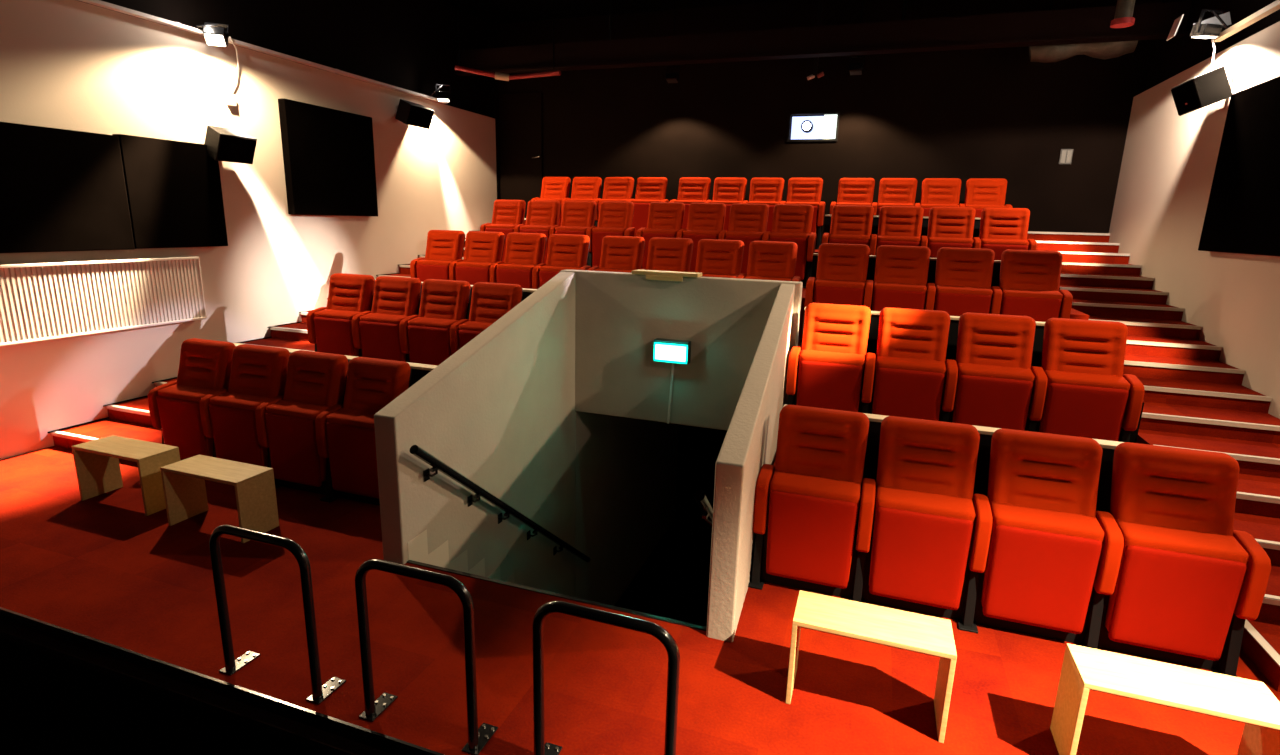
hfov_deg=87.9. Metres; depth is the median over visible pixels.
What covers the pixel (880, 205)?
seat cushion
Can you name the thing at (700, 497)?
handrail
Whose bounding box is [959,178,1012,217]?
seat
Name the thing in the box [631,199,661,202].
seat cushion
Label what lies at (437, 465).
handrail
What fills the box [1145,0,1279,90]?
wall
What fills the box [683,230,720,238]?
seat cushion
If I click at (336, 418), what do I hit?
seat cushion
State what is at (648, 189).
seat
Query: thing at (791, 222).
seat
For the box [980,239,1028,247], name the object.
seat cushion
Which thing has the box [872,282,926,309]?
seat cushion
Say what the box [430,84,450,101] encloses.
floodlight
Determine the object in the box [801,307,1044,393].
wall
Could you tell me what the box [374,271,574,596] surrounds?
wall
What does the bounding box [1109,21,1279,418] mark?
wall
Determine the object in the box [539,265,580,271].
seat cushion
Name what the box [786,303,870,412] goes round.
seat
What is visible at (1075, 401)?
seat cushion
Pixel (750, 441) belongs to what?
wall
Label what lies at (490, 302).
seat
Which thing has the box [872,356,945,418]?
seat cushion
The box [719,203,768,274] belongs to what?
seat
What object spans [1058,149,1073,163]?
wall switch
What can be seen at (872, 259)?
wall
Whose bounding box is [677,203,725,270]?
seat
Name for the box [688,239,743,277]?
seat
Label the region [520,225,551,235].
seat cushion
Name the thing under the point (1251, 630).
trim
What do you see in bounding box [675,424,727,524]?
wall
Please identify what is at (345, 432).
seat
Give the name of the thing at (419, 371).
wall
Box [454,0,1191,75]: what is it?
ceiling beam
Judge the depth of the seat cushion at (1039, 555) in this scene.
3.24 m
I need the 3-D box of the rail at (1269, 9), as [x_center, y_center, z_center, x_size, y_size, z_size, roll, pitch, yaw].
[3.951,-2.210,2.035,0.140,0.115,9.300,6,14,19]
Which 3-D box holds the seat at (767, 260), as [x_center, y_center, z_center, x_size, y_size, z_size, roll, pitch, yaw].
[1.315,-0.884,6.811,0.640,0.997,0.386,6,14,19]
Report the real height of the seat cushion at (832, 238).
0.538 m
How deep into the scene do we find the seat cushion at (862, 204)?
9.18 m
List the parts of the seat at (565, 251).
armrest, backrest, armrest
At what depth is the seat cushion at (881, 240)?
7.67 m
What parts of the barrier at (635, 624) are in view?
foot plate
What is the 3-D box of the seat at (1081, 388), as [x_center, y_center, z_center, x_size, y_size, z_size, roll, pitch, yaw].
[3.022,0.118,4.570,0.640,0.997,0.386,6,14,19]
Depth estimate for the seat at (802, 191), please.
9.49 m
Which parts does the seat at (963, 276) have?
armrest, backrest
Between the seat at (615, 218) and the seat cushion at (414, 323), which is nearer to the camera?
the seat cushion at (414, 323)
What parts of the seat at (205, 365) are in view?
armrest, backrest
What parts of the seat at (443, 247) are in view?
armrest, backrest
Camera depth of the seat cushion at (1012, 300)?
5.90 m
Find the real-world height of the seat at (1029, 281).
0.997 m
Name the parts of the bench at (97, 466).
leg, leg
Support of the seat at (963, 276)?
on the floor at (799, 338)
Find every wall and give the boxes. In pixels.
[0,0,500,459]
[233,343,436,401]
[329,277,536,318]
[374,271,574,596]
[497,0,1161,243]
[561,269,802,429]
[575,411,678,605]
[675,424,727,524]
[706,283,794,641]
[783,404,1123,542]
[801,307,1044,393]
[811,253,1000,310]
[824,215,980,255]
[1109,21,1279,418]
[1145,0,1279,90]
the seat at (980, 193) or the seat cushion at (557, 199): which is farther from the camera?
the seat cushion at (557, 199)
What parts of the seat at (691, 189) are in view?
backrest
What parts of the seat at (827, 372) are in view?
armrest, panel, backrest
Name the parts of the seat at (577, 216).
armrest, backrest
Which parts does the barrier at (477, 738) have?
foot plate, foot plate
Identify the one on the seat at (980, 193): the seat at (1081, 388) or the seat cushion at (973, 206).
the seat cushion at (973, 206)
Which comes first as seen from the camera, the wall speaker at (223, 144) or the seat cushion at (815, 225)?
the wall speaker at (223, 144)
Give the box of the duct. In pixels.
[1029,0,1137,62]
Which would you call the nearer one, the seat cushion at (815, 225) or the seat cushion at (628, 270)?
the seat cushion at (628, 270)
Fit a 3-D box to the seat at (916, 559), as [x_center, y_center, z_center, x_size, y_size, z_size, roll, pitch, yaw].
[1.476,0.747,3.556,0.598,0.997,0.389,6,14,19]
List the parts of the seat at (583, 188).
armrest, backrest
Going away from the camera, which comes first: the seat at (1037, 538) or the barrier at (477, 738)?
the barrier at (477, 738)
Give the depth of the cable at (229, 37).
6.89 m
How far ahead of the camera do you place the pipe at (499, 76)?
9.72 m
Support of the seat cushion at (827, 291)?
on the seat at (841, 274)
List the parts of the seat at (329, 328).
armrest, backrest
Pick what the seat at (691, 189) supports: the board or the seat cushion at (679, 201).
the seat cushion at (679, 201)
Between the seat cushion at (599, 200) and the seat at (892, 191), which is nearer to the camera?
the seat at (892, 191)
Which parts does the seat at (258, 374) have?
armrest, backrest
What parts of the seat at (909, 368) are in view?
armrest, panel, backrest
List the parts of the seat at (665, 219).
armrest, backrest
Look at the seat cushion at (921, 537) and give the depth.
3.42 m
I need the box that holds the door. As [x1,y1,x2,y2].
[500,92,542,217]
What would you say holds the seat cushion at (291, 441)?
on the seat at (315, 381)
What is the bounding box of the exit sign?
[653,338,690,363]
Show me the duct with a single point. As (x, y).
(1101, 50)
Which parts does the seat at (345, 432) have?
armrest, panel, backrest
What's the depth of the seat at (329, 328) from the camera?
6.50 m
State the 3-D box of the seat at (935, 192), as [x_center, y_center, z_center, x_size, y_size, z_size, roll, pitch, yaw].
[4.015,-2.190,9.004,0.598,0.997,0.389,6,14,19]
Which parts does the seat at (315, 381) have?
armrest, panel, backrest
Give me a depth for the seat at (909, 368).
4.83 m
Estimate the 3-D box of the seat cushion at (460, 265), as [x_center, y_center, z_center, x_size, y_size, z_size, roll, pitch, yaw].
[-1.925,-1.101,7.862,0.467,0.538,0.186,6,14,19]
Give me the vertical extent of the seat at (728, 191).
0.997 m
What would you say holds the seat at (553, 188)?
on the floor
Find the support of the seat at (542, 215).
on the floor at (1075, 314)
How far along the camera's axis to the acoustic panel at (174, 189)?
6.32 m
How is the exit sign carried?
attached to the wall at (619, 316)
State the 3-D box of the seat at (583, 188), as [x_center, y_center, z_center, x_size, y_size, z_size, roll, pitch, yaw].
[-0.925,-2.714,10.682,0.598,0.997,0.389,6,14,19]
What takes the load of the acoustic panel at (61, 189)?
attached to the wall at (75, 65)
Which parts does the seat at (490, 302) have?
armrest, backrest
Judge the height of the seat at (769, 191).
0.997 m
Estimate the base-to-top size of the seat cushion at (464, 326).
0.538 m
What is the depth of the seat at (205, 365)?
5.14 m
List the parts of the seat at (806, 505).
armrest, panel, backrest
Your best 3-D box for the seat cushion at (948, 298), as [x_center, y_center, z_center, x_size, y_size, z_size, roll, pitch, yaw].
[2.983,-0.580,6.194,0.467,0.538,0.186,6,14,19]
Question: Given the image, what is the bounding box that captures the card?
[822,114,836,138]
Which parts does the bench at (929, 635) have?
leg, leg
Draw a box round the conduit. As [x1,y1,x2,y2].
[667,363,674,423]
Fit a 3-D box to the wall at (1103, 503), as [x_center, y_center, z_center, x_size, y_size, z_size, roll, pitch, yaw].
[1.837,0.734,3.776,2.090,0.940,0.095,6,14,19]
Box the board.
[632,269,701,281]
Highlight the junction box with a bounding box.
[225,94,235,105]
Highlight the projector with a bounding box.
[790,116,823,138]
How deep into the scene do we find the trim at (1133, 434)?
4.82 m
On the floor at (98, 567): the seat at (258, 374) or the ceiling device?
the seat at (258, 374)
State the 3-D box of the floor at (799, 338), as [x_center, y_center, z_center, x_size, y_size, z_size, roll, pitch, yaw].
[0.464,-0.143,6.727,7.260,0.450,1.640,6,14,19]
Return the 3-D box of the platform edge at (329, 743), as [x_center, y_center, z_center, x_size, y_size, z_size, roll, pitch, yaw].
[-1.168,1.484,2.650,9.400,0.040,0.058,6,14,19]
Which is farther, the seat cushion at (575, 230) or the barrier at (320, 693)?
the seat cushion at (575, 230)
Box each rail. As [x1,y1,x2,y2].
[78,0,447,103]
[1211,0,1279,41]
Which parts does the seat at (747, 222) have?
armrest, backrest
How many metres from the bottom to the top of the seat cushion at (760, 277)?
0.538 m
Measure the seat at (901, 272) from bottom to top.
0.997 m
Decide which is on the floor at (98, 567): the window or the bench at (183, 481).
the bench at (183, 481)
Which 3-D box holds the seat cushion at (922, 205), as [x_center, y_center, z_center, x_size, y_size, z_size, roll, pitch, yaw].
[4.010,-2.064,8.955,0.467,0.538,0.186,6,14,19]
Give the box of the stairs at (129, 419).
[51,218,525,448]
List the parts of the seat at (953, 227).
armrest, backrest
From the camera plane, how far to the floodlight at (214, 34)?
6.38 m
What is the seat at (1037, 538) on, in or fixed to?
on the floor at (98, 567)
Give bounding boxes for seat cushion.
[158,384,217,456]
[210,392,271,466]
[266,400,329,481]
[314,309,361,356]
[326,408,375,428]
[360,313,408,361]
[408,317,458,329]
[417,259,454,265]
[456,261,495,269]
[459,321,492,331]
[486,224,516,228]
[497,263,537,288]
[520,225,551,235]
[536,198,564,217]
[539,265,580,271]
[555,226,588,265]
[566,199,594,200]
[592,227,626,235]
[594,268,636,272]
[598,199,628,202]
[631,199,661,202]
[643,229,678,237]
[674,200,704,203]
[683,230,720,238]
[702,273,737,277]
[710,201,742,204]
[725,231,764,240]
[744,275,791,280]
[747,201,779,204]
[766,470,860,580]
[769,232,809,276]
[785,202,818,232]
[796,349,864,411]
[813,279,864,304]
[828,234,869,243]
[836,203,871,205]
[869,485,975,592]
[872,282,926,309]
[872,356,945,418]
[877,203,914,215]
[877,236,920,245]
[921,204,959,207]
[927,237,973,247]
[933,285,992,311]
[952,363,1034,422]
[965,205,1005,208]
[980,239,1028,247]
[981,501,1103,606]
[1000,288,1062,313]
[1039,370,1129,432]
[1105,519,1248,631]
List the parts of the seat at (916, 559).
armrest, panel, backrest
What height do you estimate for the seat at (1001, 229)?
0.997 m
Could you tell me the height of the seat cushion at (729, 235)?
0.538 m
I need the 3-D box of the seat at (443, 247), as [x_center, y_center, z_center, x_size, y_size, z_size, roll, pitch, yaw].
[-2.438,-1.283,8.087,0.598,0.997,0.389,6,14,19]
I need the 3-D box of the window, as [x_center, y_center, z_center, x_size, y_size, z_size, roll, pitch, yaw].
[2.593,-3.757,9.958,0.740,0.415,0.040,6,14,19]
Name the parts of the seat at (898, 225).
armrest, backrest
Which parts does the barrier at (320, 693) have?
foot plate, foot plate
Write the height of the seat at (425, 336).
0.997 m
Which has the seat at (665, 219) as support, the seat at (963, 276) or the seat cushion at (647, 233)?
the seat cushion at (647, 233)
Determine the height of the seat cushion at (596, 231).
0.538 m
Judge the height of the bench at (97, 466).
0.400 m
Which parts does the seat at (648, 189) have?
backrest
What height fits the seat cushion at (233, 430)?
0.538 m
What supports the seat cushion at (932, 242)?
on the seat at (953, 227)
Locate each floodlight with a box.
[196,22,228,46]
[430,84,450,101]
[848,0,864,74]
[1166,9,1230,40]
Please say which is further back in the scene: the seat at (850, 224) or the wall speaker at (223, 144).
the seat at (850, 224)
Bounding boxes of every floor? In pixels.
[0,446,1279,754]
[0,638,328,754]
[615,519,711,626]
[798,287,1088,336]
[798,337,1144,402]
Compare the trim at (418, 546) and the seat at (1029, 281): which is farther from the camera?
the seat at (1029, 281)
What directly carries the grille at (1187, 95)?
attached to the wall speaker at (1214, 86)
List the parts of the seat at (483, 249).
armrest, backrest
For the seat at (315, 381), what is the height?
0.997 m
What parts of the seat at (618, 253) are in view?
armrest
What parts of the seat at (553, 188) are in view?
backrest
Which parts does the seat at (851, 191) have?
armrest, backrest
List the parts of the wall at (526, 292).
panel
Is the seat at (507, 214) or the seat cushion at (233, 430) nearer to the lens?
the seat cushion at (233, 430)
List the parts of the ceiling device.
drop rod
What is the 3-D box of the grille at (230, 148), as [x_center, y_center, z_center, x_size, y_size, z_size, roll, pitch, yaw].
[-4.053,-2.293,6.689,0.097,0.229,0.396,6,14,19]
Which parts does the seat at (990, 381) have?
armrest, panel, backrest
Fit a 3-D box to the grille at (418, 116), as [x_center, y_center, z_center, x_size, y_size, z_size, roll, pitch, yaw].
[-3.048,-3.614,9.235,0.097,0.229,0.496,6,14,19]
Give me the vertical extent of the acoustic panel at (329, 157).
1.255 m
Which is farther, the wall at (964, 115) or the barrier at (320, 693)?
the wall at (964, 115)
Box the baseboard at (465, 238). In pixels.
[48,238,465,432]
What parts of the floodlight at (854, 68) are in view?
mounting arm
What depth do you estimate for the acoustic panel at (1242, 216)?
5.50 m
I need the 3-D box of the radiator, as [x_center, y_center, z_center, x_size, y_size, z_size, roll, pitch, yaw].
[-4.978,-0.581,5.309,0.106,0.640,3.094,6,14,19]
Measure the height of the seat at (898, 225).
0.997 m
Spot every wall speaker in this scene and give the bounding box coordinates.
[204,125,256,163]
[395,99,433,128]
[1171,66,1234,115]
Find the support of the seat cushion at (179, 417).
on the seat at (205, 365)
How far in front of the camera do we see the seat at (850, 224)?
7.95 m
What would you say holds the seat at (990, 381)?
on the floor
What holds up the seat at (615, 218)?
on the floor at (1075, 314)
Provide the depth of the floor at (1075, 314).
7.01 m
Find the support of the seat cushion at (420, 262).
on the seat at (443, 247)
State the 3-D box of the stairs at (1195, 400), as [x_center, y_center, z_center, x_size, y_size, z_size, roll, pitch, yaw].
[4.612,-0.222,6.009,1.000,2.088,7.374,6,14,19]
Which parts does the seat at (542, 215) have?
armrest, backrest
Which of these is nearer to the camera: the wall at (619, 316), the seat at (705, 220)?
the wall at (619, 316)
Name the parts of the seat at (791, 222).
armrest, backrest, panel, armrest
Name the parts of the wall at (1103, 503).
panel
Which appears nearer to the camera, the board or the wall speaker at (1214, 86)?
the board
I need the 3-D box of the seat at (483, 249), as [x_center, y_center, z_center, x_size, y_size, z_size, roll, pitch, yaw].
[-1.920,-1.228,7.911,0.598,0.997,0.389,6,14,19]
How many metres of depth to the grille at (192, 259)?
5.86 m
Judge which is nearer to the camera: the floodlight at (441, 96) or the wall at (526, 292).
the wall at (526, 292)
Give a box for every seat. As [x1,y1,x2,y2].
[147,338,235,460]
[199,344,290,466]
[255,350,348,494]
[306,273,374,356]
[315,357,411,505]
[352,276,421,361]
[399,279,470,365]
[410,230,464,281]
[449,231,504,284]
[450,282,522,354]
[480,200,525,261]
[490,232,546,288]
[514,200,560,263]
[531,177,570,224]
[532,234,590,288]
[550,201,596,265]
[561,177,601,225]
[586,201,635,266]
[588,236,644,272]
[594,177,633,225]
[626,177,668,236]
[636,202,684,268]
[639,237,692,271]
[669,177,710,228]
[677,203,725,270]
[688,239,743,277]
[705,177,746,229]
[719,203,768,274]
[737,241,800,281]
[741,178,783,231]
[748,405,868,597]
[762,204,815,287]
[780,178,824,249]
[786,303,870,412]
[800,243,869,344]
[822,205,873,245]
[830,178,874,214]
[848,416,979,619]
[861,307,949,420]
[863,245,930,310]
[869,206,923,255]
[872,178,916,215]
[915,178,960,216]
[920,207,975,257]
[924,247,994,315]
[941,312,1035,430]
[957,428,1103,643]
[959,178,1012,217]
[973,208,1036,260]
[989,249,1072,321]
[1027,318,1144,441]
[1077,442,1270,676]
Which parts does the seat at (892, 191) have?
armrest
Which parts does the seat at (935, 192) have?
backrest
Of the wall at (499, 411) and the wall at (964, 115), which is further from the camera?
the wall at (964, 115)
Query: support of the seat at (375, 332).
on the floor
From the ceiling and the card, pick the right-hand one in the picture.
the card
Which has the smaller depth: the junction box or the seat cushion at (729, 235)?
the junction box
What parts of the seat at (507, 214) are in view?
armrest, backrest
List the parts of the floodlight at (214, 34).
mounting arm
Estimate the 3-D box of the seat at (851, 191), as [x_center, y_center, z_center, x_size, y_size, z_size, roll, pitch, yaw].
[2.979,-2.300,9.356,0.598,0.997,0.389,6,14,19]
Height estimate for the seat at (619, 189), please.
0.997 m
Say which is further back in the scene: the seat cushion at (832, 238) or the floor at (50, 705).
the seat cushion at (832, 238)
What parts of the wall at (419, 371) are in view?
panel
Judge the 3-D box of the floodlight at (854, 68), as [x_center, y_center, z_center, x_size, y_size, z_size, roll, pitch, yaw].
[3.001,-4.750,9.062,0.207,1.142,0.165,6,14,19]
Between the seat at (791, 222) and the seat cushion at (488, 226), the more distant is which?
the seat cushion at (488, 226)
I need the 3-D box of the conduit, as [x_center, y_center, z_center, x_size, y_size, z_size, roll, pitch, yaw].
[0.269,0.130,5.792,0.049,0.566,0.024,6,14,19]
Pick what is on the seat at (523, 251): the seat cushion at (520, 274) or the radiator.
the seat cushion at (520, 274)
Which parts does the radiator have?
rail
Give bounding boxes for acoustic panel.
[0,122,134,252]
[112,134,227,248]
[278,98,377,216]
[1198,76,1279,255]
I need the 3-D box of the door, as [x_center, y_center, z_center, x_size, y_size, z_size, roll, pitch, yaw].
[-2.079,-3.841,11.575,0.805,2.080,0.110,6,14,19]
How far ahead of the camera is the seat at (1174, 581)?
3.11 m
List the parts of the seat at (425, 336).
armrest, backrest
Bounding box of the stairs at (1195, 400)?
[1027,231,1279,691]
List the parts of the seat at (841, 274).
armrest, backrest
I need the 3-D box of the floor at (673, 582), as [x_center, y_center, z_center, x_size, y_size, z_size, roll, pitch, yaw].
[0.438,1.951,6.773,1.880,2.530,6.060,6,14,19]
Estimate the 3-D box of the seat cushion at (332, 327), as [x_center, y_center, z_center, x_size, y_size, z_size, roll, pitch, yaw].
[-2.942,-0.388,6.546,0.467,0.538,0.186,6,14,19]
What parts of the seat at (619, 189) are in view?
armrest, backrest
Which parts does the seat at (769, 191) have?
backrest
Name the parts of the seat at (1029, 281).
armrest, backrest, armrest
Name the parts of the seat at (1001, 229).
armrest, backrest, armrest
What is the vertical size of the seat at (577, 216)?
0.997 m
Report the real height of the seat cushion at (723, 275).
0.538 m
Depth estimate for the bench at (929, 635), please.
2.75 m
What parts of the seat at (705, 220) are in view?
armrest, backrest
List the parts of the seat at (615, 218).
armrest, backrest, armrest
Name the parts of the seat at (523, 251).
armrest, backrest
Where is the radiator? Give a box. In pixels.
[0,256,206,346]
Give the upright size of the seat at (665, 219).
0.997 m
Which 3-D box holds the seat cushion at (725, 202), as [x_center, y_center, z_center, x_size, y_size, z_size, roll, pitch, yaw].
[1.272,-2.354,9.885,0.467,0.538,0.186,6,14,19]
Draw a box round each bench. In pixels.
[71,435,179,515]
[160,455,278,542]
[786,590,956,742]
[1050,643,1279,754]
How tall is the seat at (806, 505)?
0.997 m
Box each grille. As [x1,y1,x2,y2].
[0,256,198,267]
[217,135,256,162]
[407,106,433,128]
[1171,80,1200,114]
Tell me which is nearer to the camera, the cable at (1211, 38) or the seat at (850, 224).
the cable at (1211, 38)
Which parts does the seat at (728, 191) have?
backrest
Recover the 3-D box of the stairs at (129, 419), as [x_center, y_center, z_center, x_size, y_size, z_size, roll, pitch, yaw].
[-3.235,-1.055,8.675,1.140,2.088,7.374,6,14,19]
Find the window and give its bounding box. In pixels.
[787,111,839,141]
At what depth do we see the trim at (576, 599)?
3.61 m
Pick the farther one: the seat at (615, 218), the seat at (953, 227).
the seat at (615, 218)
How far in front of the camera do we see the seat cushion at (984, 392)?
4.61 m
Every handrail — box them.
[410,445,589,561]
[694,490,712,526]
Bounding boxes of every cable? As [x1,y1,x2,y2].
[229,37,238,93]
[1211,38,1215,69]
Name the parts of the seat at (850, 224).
armrest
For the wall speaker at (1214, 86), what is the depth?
6.03 m
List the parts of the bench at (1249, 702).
leg, leg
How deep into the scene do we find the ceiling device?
9.54 m
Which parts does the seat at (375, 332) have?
armrest, backrest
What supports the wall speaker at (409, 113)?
attached to the wall at (75, 65)
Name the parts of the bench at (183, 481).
leg, leg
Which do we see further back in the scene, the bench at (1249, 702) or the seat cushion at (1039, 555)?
the seat cushion at (1039, 555)
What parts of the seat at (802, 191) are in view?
backrest, panel, armrest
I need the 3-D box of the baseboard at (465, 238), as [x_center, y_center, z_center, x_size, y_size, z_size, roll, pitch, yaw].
[-3.708,-1.249,8.992,0.008,1.892,7.753,6,14,19]
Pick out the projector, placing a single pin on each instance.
(804, 127)
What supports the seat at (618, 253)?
on the floor at (799, 338)
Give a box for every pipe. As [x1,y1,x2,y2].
[455,0,560,80]
[1110,0,1134,27]
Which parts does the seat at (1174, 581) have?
armrest, panel, backrest, armrest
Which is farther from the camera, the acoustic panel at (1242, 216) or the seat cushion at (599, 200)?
the seat cushion at (599, 200)
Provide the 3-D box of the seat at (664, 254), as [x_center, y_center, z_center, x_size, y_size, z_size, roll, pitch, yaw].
[0.257,-0.997,7.172,0.598,0.997,0.389,6,14,19]
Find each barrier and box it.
[209,524,345,704]
[355,559,497,754]
[532,601,679,754]
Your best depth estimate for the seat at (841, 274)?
6.50 m
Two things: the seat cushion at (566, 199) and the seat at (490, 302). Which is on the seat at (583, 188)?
the seat cushion at (566, 199)
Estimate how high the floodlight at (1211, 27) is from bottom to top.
0.232 m
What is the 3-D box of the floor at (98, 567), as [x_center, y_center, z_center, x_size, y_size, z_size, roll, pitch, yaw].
[-0.749,1.206,3.796,9.400,0.120,2.420,6,14,19]
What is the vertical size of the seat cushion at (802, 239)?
0.538 m
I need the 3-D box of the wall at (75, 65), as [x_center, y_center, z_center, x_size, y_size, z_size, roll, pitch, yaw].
[-5.149,-1.374,5.272,0.350,6.400,14.820,6,14,19]
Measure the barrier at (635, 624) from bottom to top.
0.720 m
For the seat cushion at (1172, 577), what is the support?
on the seat at (1174, 581)
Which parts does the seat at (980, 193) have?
backrest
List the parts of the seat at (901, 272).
armrest, backrest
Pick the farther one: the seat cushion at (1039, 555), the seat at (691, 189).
the seat at (691, 189)
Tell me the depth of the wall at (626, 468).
7.58 m
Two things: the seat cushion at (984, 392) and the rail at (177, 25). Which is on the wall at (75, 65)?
the rail at (177, 25)
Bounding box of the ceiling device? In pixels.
[807,0,823,79]
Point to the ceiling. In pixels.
(496, 11)
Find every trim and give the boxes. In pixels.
[0,607,444,754]
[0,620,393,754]
[406,560,706,630]
[407,529,523,584]
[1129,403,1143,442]
[1244,620,1279,666]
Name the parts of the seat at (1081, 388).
armrest, panel, backrest, armrest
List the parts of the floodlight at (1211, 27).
barn door, barn door, mounting arm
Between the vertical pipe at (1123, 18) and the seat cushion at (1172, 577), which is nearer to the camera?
the seat cushion at (1172, 577)
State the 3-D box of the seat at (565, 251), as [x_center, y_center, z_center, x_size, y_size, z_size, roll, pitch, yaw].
[-0.862,-1.115,7.551,0.640,0.997,0.386,6,14,19]
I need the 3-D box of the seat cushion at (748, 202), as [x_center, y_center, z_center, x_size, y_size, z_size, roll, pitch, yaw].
[1.790,-2.299,9.709,0.467,0.538,0.186,6,14,19]
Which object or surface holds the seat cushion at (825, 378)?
on the seat at (827, 372)
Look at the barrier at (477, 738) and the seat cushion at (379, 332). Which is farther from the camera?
the seat cushion at (379, 332)
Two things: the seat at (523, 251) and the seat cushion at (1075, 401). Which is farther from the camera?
the seat at (523, 251)
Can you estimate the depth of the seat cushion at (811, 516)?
3.60 m
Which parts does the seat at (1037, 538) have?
armrest, panel, backrest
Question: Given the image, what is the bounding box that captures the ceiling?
[444,0,789,23]

